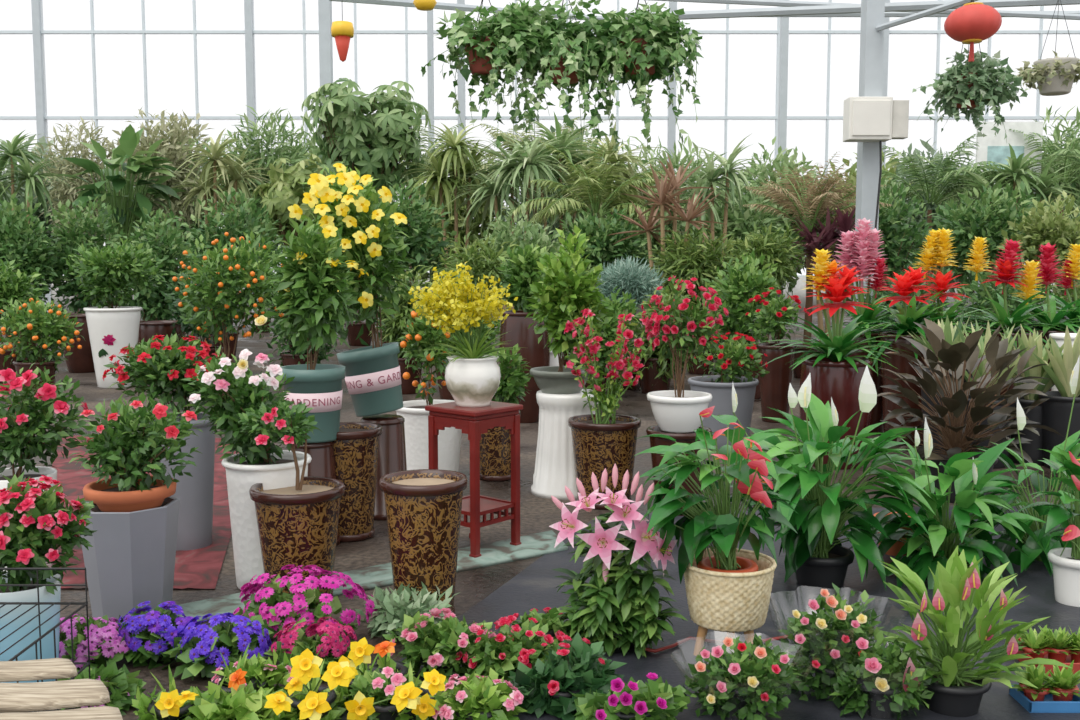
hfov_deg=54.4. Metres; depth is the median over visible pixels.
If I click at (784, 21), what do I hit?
trim
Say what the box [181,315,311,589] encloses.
potted flowering plant
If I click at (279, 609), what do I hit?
flowering plant
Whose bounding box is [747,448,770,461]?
flower
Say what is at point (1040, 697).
pot
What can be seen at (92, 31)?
window
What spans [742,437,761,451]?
flower
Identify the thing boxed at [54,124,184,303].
potted plant
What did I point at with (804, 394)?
flower
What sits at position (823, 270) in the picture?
flower
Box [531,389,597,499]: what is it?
pedestal
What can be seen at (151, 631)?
potted cineraria
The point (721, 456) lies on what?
flower
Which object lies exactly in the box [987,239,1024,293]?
flower
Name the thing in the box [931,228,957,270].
flower
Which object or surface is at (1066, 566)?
pot
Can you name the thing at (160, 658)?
pot
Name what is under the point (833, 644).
rose
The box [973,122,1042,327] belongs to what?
display board
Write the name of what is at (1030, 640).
potted succulent
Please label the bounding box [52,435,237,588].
mat
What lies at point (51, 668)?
wooden plank
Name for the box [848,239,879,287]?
flower
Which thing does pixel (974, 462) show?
flower
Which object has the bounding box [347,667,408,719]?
potted flower
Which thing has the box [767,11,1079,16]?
trim
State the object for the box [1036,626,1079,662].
potted succulent
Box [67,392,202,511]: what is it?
azalea
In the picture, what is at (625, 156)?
dracaena
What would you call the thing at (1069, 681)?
potted succulent
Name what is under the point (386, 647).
daffodil
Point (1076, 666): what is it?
plastic tray
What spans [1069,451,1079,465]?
flower
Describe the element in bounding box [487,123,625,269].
potted tree
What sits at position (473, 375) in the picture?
potted plant
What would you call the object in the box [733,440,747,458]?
flower
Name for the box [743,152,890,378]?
potted palm
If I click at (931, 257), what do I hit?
flower
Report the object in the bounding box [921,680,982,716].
pot
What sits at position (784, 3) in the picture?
beam
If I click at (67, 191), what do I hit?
potted shrub
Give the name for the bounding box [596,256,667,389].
conifer
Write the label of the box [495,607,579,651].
potted flower
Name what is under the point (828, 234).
cordyline
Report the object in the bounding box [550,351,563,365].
pot
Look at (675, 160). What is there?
potted tree
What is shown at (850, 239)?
flower
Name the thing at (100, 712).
wooden plank
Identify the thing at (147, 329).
pot
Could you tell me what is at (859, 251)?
flower
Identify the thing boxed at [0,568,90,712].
wire crate
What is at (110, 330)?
pot
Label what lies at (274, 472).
pot
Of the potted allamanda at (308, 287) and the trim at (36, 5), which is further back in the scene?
the trim at (36, 5)
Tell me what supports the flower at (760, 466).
on the anthurium at (700, 526)
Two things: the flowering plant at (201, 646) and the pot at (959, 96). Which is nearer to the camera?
the flowering plant at (201, 646)
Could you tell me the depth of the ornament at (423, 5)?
11.62 m
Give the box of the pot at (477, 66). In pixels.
[465,36,500,75]
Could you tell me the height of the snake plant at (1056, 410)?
0.964 m
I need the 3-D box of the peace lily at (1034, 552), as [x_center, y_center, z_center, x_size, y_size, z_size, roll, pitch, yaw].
[2.273,0.561,4.779,0.766,1.190,0.657,0,5,0]
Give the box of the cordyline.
[787,207,855,341]
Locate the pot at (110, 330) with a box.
[85,308,140,387]
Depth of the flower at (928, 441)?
4.42 m
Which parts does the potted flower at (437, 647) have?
pot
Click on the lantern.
(972, 23)
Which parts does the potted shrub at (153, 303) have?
stem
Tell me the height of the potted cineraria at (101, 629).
0.261 m
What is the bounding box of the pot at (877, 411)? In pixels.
[848,337,882,434]
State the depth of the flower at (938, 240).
8.16 m
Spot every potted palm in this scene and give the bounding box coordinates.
[373,123,485,283]
[475,117,605,214]
[510,141,667,280]
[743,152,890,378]
[855,134,1011,297]
[1004,123,1079,294]
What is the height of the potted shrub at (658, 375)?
1.148 m
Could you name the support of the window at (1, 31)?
in the wall
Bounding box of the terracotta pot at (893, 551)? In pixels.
[874,512,917,555]
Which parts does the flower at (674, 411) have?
pot, stem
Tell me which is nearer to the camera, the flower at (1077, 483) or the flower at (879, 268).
the flower at (1077, 483)
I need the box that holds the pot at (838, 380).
[799,359,872,469]
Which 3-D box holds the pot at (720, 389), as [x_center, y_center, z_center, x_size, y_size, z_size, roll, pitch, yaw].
[1.344,0.396,7.731,0.487,0.509,0.487,0,5,0]
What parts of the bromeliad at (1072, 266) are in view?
flower stem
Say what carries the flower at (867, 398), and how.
on the peace lily at (822, 511)
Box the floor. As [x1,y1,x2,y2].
[0,312,1062,719]
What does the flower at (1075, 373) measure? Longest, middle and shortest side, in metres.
0.175 x 0.085 x 0.033 m
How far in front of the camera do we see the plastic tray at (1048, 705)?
3.16 m
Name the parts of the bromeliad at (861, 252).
flower stem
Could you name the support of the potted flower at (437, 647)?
on the cloth
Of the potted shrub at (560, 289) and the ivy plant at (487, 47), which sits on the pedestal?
the potted shrub at (560, 289)
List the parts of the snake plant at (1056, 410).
pot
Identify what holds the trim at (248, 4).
attached to the wall
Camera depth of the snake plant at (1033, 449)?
7.03 m
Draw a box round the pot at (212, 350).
[195,348,220,361]
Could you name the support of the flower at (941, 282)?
on the bromeliad at (938, 241)
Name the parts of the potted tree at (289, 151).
pot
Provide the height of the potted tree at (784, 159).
4.136 m
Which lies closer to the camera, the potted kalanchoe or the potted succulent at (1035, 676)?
the potted succulent at (1035, 676)
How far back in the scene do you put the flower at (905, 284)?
7.85 m
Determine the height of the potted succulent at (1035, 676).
0.126 m
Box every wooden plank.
[0,658,77,681]
[0,679,109,711]
[0,706,122,719]
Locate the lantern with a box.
[944,0,1001,61]
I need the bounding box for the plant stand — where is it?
[425,401,522,557]
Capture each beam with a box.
[625,0,1079,19]
[651,0,1079,19]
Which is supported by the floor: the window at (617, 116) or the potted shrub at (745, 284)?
the potted shrub at (745, 284)
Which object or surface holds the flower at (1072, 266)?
on the bromeliad at (1072, 266)
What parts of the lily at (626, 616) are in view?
stem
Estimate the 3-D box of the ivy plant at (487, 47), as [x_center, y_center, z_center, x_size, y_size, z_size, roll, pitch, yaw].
[-0.317,-2.032,7.126,0.896,0.957,0.695,-2,5,-18]
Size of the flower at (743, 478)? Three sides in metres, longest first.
0.094 x 0.083 x 0.041 m
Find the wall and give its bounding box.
[42,277,1072,311]
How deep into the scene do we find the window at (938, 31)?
29.32 m
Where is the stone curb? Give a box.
[174,530,567,622]
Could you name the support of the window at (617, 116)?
in the wall
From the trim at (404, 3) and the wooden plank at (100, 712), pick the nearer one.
the wooden plank at (100, 712)
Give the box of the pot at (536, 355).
[499,316,549,422]
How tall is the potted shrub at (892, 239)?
2.408 m
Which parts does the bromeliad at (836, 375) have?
flower stem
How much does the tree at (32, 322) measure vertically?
1.036 m
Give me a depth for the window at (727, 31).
29.39 m
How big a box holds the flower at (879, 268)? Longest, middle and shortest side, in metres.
0.325 x 0.213 x 0.213 m
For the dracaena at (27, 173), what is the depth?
18.62 m
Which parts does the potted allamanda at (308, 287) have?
stem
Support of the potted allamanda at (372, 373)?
on the pot at (392, 447)
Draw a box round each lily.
[548,464,687,658]
[732,365,937,589]
[849,417,1047,590]
[879,545,1071,716]
[951,355,1079,576]
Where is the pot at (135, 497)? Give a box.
[92,479,164,511]
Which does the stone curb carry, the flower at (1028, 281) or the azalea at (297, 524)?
the azalea at (297, 524)
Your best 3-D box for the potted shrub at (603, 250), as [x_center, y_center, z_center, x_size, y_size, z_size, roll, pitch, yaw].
[0.900,-1.029,14.424,1.259,2.134,1.292,-5,7,-43]
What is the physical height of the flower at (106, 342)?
0.298 m
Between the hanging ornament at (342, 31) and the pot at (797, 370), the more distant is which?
the pot at (797, 370)
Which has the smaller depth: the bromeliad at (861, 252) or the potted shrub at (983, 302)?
the bromeliad at (861, 252)
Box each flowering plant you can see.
[162,608,273,679]
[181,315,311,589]
[233,564,380,643]
[688,332,768,451]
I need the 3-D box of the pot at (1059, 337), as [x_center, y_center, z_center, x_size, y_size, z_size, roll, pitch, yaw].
[3.853,0.234,7.653,0.292,0.846,0.292,0,5,0]
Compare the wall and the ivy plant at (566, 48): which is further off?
the wall
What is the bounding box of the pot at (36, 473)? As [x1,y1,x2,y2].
[0,466,56,571]
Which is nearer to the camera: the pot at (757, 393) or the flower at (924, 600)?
the flower at (924, 600)
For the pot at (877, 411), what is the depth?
8.28 m
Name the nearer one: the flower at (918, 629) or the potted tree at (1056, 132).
the flower at (918, 629)
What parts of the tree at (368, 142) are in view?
pot, stem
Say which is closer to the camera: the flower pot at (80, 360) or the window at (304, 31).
the flower pot at (80, 360)
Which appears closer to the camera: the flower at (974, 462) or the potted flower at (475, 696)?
the potted flower at (475, 696)
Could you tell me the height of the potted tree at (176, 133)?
4.580 m
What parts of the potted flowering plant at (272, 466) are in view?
stem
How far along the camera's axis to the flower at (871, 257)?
8.27 m
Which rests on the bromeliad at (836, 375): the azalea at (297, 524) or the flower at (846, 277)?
the flower at (846, 277)
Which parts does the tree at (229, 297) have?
stem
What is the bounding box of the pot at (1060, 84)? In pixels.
[1033,57,1079,95]
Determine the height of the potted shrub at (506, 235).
2.132 m
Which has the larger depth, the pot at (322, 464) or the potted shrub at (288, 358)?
the potted shrub at (288, 358)
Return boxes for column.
[853,0,884,308]
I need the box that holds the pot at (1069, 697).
[1052,694,1072,700]
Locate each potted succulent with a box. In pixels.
[1005,624,1061,657]
[1008,664,1069,700]
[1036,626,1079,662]
[1037,660,1079,700]
[1055,625,1079,662]
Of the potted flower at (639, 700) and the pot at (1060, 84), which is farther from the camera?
the pot at (1060, 84)
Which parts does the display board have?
panel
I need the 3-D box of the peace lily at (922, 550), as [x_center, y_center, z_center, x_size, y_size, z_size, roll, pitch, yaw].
[1.781,0.668,4.574,0.784,0.880,0.678,-4,6,-34]
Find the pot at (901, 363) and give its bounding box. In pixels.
[880,334,930,445]
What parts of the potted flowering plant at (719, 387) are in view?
stem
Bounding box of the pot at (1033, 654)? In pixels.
[1026,652,1043,657]
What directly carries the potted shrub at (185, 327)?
on the floor
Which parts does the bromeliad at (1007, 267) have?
flower stem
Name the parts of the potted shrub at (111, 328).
stem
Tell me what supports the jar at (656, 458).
on the floor
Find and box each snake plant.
[908,313,984,447]
[953,319,1042,468]
[983,323,1063,465]
[1033,326,1079,468]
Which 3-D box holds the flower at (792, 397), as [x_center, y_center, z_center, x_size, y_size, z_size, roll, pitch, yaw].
[1.045,0.146,4.362,0.022,0.107,0.051,-4,6,-36]
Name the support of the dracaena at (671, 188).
on the floor
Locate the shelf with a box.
[462,497,508,510]
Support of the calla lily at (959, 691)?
on the cloth
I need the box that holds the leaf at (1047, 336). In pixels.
[1042,335,1050,390]
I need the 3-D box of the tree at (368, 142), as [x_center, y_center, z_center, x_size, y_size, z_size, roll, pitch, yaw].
[-2.856,-2.412,17.365,2.092,4.357,1.915,-1,5,-8]
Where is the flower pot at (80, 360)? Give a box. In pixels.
[62,314,94,372]
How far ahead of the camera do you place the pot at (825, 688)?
3.24 m
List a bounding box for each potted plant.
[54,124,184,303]
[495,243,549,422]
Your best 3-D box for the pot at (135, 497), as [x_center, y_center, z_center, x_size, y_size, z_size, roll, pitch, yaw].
[-1.535,0.507,3.937,0.300,0.087,0.300,0,5,0]
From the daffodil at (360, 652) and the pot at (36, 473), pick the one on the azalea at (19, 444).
the pot at (36, 473)
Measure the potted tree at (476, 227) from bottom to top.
4.113 m
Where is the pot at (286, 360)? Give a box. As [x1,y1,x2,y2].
[281,356,316,365]
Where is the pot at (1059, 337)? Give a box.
[1049,333,1076,390]
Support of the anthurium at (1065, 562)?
on the cloth
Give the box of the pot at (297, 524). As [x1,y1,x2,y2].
[254,480,340,595]
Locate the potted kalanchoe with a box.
[746,287,810,422]
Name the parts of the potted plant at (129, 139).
stem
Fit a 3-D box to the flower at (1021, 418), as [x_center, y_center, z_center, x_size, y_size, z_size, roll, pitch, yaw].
[2.119,0.237,4.642,0.027,0.146,0.070,0,5,-5]
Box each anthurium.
[634,406,797,583]
[1017,446,1079,606]
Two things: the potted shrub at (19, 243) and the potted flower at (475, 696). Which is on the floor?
the potted shrub at (19, 243)
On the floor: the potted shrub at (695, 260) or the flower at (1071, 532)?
the potted shrub at (695, 260)
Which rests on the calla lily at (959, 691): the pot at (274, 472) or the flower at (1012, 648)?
the flower at (1012, 648)
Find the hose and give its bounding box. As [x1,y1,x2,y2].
[645,635,787,652]
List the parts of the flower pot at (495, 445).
pot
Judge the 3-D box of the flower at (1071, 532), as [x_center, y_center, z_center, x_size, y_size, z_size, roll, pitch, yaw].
[2.040,0.666,4.019,0.038,0.077,0.087,32,-25,8]
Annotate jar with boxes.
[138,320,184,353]
[646,425,711,515]
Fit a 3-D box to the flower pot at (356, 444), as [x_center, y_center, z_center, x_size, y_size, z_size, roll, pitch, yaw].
[-0.953,0.604,5.216,0.348,0.551,0.348,0,5,0]
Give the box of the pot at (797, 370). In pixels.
[793,346,819,378]
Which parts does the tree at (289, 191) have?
stem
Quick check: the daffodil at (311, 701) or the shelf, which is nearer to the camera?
the daffodil at (311, 701)
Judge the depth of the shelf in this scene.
4.98 m
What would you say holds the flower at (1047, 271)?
on the bromeliad at (1047, 271)
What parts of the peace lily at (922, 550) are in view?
flower stem, stem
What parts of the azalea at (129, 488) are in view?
stem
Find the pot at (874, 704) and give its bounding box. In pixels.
[862,690,895,718]
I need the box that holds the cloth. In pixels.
[336,506,1079,719]
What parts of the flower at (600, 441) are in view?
pot, stem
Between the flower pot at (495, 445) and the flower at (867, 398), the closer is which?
the flower at (867, 398)
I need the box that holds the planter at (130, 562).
[81,496,179,620]
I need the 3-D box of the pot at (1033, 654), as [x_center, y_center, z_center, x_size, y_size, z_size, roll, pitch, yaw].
[1.674,0.996,3.555,0.066,0.054,0.066,0,5,0]
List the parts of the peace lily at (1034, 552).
stem, flower stem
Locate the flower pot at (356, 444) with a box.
[333,422,382,541]
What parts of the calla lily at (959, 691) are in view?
flower stem, stem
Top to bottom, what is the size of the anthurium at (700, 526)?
0.732 m
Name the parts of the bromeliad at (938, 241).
flower stem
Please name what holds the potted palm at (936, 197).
on the floor
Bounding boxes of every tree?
[0,134,104,284]
[0,296,84,398]
[88,137,234,316]
[103,108,212,319]
[172,230,287,405]
[207,105,316,332]
[252,153,327,350]
[272,115,398,266]
[301,78,430,345]
[390,139,518,282]
[395,298,461,471]
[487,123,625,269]
[604,135,726,299]
[676,164,792,345]
[716,136,824,295]
[793,151,912,300]
[888,139,976,289]
[915,143,1026,308]
[1003,104,1079,295]
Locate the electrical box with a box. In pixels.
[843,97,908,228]
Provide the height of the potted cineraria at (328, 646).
0.220 m
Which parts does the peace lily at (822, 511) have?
flower stem, stem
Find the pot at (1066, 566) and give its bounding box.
[1052,553,1079,606]
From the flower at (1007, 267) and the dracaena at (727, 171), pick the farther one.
the dracaena at (727, 171)
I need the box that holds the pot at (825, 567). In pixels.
[795,549,847,589]
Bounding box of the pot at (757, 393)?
[739,361,760,398]
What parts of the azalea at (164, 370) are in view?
stem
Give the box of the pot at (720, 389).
[690,378,755,451]
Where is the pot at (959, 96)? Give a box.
[954,73,977,108]
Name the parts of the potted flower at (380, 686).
pot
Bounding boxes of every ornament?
[331,10,353,61]
[413,0,436,10]
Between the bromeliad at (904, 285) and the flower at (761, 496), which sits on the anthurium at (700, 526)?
the flower at (761, 496)
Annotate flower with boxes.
[98,334,115,357]
[183,675,286,719]
[211,649,293,693]
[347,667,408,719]
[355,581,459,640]
[382,608,495,681]
[428,668,526,719]
[455,615,570,681]
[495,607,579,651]
[507,632,626,719]
[563,297,655,509]
[572,672,690,719]
[640,275,727,432]
[699,406,714,416]
[711,454,727,459]
[713,427,728,438]
[732,383,737,411]
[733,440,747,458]
[737,472,762,494]
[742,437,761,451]
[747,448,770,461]
[747,459,767,475]
[750,491,771,507]
[761,476,772,489]
[788,383,797,407]
[797,373,810,407]
[802,248,833,299]
[804,272,872,316]
[805,260,856,289]
[831,397,838,425]
[834,231,858,272]
[837,265,865,293]
[842,218,878,268]
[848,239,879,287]
[856,228,887,271]
[858,365,876,411]
[864,257,889,297]
[876,271,932,307]
[893,266,935,292]
[903,657,918,691]
[911,613,926,640]
[913,235,940,278]
[915,430,919,445]
[919,270,969,302]
[920,229,947,269]
[920,591,926,612]
[924,417,932,457]
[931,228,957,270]
[932,589,944,610]
[961,236,990,280]
[962,577,970,599]
[965,562,979,588]
[972,458,977,483]
[979,616,992,639]
[982,257,1028,287]
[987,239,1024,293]
[1000,588,1006,609]
[1007,636,1017,654]
[1011,260,1045,304]
[1017,397,1025,429]
[1036,242,1065,293]
[1054,259,1079,294]
[1060,244,1079,286]
[1061,525,1079,540]
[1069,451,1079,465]
[1070,355,1079,393]
[1071,475,1079,489]
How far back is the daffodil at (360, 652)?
3.14 m
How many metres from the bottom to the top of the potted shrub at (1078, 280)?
1.584 m
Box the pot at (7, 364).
[0,349,19,383]
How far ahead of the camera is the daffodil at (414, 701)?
2.97 m
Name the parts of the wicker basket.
leg, leg, leg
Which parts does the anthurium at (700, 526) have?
stem, flower stem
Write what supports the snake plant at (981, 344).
on the floor
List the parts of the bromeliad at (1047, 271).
flower stem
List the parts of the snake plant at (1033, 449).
pot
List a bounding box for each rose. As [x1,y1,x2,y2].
[675,633,802,719]
[773,583,886,707]
[830,614,939,719]
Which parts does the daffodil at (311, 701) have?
flower stem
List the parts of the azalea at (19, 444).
stem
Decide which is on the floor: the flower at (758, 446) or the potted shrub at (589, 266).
the potted shrub at (589, 266)
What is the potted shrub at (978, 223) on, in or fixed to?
on the floor
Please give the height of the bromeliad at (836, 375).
1.456 m
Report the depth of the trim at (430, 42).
23.43 m
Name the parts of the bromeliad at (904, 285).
flower stem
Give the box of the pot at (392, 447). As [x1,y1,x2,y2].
[360,414,406,520]
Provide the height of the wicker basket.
0.338 m
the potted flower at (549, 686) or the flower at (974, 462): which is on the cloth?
the potted flower at (549, 686)
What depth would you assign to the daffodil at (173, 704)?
3.00 m
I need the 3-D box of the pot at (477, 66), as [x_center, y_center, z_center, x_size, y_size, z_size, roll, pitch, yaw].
[-0.375,-2.057,7.143,0.303,0.218,0.303,0,5,0]
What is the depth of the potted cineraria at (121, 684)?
3.19 m
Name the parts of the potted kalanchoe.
stem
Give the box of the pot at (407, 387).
[398,357,422,394]
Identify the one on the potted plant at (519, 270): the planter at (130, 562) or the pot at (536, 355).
the pot at (536, 355)
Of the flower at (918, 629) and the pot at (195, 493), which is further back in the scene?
the pot at (195, 493)
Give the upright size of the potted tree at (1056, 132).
4.342 m
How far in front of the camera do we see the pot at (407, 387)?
10.91 m
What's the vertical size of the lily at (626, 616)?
0.683 m
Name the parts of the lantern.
lamp shade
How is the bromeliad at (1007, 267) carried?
on the floor
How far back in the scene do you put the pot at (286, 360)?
11.37 m
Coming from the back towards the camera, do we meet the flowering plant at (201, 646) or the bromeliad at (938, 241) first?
the bromeliad at (938, 241)
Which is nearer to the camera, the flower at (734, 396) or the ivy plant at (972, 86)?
the flower at (734, 396)
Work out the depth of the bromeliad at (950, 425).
5.97 m
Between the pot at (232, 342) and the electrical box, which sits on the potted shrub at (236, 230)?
the pot at (232, 342)
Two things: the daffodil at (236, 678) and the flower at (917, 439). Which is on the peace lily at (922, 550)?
the flower at (917, 439)
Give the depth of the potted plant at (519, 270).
8.87 m
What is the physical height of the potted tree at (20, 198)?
4.256 m
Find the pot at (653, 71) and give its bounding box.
[620,38,658,76]
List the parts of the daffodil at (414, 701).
flower stem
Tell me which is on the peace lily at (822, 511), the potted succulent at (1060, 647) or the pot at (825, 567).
the pot at (825, 567)
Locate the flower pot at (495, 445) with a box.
[480,343,532,480]
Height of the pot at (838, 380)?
0.717 m
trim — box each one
[31,0,50,311]
[244,0,258,311]
[318,0,337,338]
[329,0,610,19]
[427,10,434,291]
[457,0,465,199]
[667,1,676,171]
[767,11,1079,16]
[777,0,788,296]
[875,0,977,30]
[882,0,889,165]
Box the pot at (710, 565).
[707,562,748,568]
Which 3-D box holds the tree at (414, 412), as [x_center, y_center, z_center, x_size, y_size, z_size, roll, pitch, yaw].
[-0.692,0.170,6.612,0.460,1.163,0.460,0,5,0]
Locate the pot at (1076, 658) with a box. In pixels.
[1070,654,1079,662]
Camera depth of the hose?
3.73 m
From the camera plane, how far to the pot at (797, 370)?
12.43 m
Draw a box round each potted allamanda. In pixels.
[263,172,359,442]
[288,160,415,416]
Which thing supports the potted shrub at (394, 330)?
on the floor
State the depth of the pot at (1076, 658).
3.54 m
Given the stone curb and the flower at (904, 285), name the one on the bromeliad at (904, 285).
the flower at (904, 285)
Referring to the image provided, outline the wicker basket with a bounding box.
[684,548,776,659]
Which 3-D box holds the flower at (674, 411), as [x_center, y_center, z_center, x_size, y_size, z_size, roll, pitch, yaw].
[0.773,-0.040,5.673,0.480,0.843,0.360,0,5,3]
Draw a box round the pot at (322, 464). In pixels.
[290,441,340,545]
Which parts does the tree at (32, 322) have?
pot, stem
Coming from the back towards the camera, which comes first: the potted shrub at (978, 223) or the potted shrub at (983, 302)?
the potted shrub at (978, 223)
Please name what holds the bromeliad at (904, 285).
on the floor
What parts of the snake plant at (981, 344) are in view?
pot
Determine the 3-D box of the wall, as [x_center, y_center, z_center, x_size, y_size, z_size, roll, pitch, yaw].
[4.000,-1.873,29.954,72.000,1.000,0.200,0,5,0]
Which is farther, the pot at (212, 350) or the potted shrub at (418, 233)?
the potted shrub at (418, 233)
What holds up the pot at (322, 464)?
on the floor
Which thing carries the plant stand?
on the floor
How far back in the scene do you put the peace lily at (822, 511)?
4.31 m
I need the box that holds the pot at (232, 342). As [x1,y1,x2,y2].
[210,335,237,358]
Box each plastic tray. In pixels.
[1008,638,1079,675]
[1009,685,1079,712]
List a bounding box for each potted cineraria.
[57,661,145,714]
[59,614,129,669]
[108,601,197,669]
[264,617,358,683]
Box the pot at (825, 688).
[815,673,840,697]
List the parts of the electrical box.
door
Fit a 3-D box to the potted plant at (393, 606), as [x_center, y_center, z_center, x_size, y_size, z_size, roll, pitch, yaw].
[-0.481,0.949,3.825,0.376,0.275,0.317,0,5,0]
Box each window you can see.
[0,30,35,119]
[41,0,244,275]
[253,0,457,199]
[465,0,667,223]
[676,0,859,276]
[889,0,1079,157]
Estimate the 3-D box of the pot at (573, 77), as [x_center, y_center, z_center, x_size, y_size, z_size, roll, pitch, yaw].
[0.172,-2.017,7.197,0.306,0.220,0.306,0,5,0]
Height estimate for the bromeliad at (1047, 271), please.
1.527 m
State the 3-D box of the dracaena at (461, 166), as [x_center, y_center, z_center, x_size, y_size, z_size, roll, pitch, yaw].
[-1.306,-2.002,16.790,2.132,3.644,1.778,-3,6,-30]
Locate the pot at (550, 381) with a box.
[533,369,587,393]
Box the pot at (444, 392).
[436,368,453,399]
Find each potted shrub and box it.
[0,193,73,359]
[0,258,46,383]
[29,116,146,313]
[42,193,133,313]
[64,237,166,387]
[113,205,202,343]
[163,264,247,361]
[175,187,287,358]
[256,275,346,365]
[356,174,459,343]
[368,265,433,394]
[426,314,499,399]
[435,231,519,311]
[479,203,565,310]
[520,246,599,365]
[525,225,617,393]
[557,207,649,358]
[564,286,640,389]
[624,284,700,393]
[645,225,739,374]
[701,250,782,398]
[726,221,807,353]
[837,178,936,286]
[845,260,954,330]
[924,181,1043,305]
[954,255,1065,329]
[993,190,1079,301]
[1031,265,1079,318]
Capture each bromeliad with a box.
[754,248,910,469]
[809,218,928,434]
[857,266,985,445]
[874,228,1016,369]
[877,318,1061,502]
[956,236,1071,394]
[978,242,1079,390]
[1034,244,1079,327]
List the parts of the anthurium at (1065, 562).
stem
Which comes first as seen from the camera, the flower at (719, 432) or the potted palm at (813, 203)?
the flower at (719, 432)
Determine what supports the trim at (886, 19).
attached to the wall
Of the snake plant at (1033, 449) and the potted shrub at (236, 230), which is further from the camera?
the potted shrub at (236, 230)
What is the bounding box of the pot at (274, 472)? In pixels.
[226,457,307,589]
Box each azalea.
[0,363,88,571]
[0,471,96,682]
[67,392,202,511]
[102,332,223,550]
[236,399,344,607]
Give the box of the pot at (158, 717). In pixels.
[156,715,186,719]
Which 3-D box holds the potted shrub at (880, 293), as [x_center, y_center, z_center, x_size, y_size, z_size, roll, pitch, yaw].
[3.701,-0.364,10.835,1.045,1.462,1.114,3,6,27]
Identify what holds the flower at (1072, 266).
on the bromeliad at (1072, 266)
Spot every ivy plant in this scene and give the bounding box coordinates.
[420,0,554,129]
[483,0,646,158]
[563,0,703,163]
[912,0,1027,142]
[1013,0,1079,95]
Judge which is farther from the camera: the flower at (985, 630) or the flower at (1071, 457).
the flower at (1071, 457)
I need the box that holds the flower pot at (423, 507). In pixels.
[379,469,467,620]
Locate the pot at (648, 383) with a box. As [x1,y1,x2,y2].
[638,357,671,393]
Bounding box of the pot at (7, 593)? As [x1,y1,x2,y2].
[0,573,60,682]
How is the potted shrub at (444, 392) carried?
on the floor
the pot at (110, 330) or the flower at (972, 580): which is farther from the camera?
the pot at (110, 330)
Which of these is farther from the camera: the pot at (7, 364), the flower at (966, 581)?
the pot at (7, 364)
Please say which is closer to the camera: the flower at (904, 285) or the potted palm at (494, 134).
the flower at (904, 285)
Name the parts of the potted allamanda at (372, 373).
stem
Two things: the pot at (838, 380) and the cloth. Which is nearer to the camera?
the cloth
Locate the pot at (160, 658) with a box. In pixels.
[146,650,169,663]
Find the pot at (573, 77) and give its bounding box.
[548,46,583,83]
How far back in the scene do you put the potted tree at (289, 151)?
20.37 m
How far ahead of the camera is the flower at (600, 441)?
5.79 m
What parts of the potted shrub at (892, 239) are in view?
stem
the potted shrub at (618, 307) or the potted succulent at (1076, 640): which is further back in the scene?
the potted shrub at (618, 307)
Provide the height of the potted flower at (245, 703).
0.240 m
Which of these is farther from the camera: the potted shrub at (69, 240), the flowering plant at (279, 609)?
the potted shrub at (69, 240)
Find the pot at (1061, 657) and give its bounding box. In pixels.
[1048,653,1066,662]
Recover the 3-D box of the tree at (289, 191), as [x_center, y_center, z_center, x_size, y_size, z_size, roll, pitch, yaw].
[-3.642,-1.609,15.941,1.366,3.015,1.250,-2,5,-17]
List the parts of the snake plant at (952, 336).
pot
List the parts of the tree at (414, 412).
stem, pot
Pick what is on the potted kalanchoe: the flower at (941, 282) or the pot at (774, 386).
the pot at (774, 386)
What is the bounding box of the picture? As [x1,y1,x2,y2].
[987,146,1023,169]
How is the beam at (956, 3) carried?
attached to the column
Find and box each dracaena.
[0,130,81,335]
[170,127,270,345]
[394,122,505,279]
[448,133,584,309]
[493,113,640,244]
[548,122,675,338]
[606,153,727,290]
[663,134,775,359]
[940,144,1079,275]
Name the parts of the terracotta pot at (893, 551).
pot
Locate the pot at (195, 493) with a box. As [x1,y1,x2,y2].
[160,416,214,550]
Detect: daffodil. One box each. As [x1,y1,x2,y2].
[131,666,217,719]
[201,643,275,694]
[264,648,355,719]
[328,637,414,707]
[345,662,450,719]
[367,640,415,682]
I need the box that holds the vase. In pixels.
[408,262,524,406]
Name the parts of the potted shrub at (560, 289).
stem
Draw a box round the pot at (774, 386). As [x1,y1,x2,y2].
[758,345,794,422]
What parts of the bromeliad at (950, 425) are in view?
pot, stem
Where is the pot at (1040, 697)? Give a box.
[1024,692,1044,700]
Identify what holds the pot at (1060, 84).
on the ivy plant at (1056, 76)

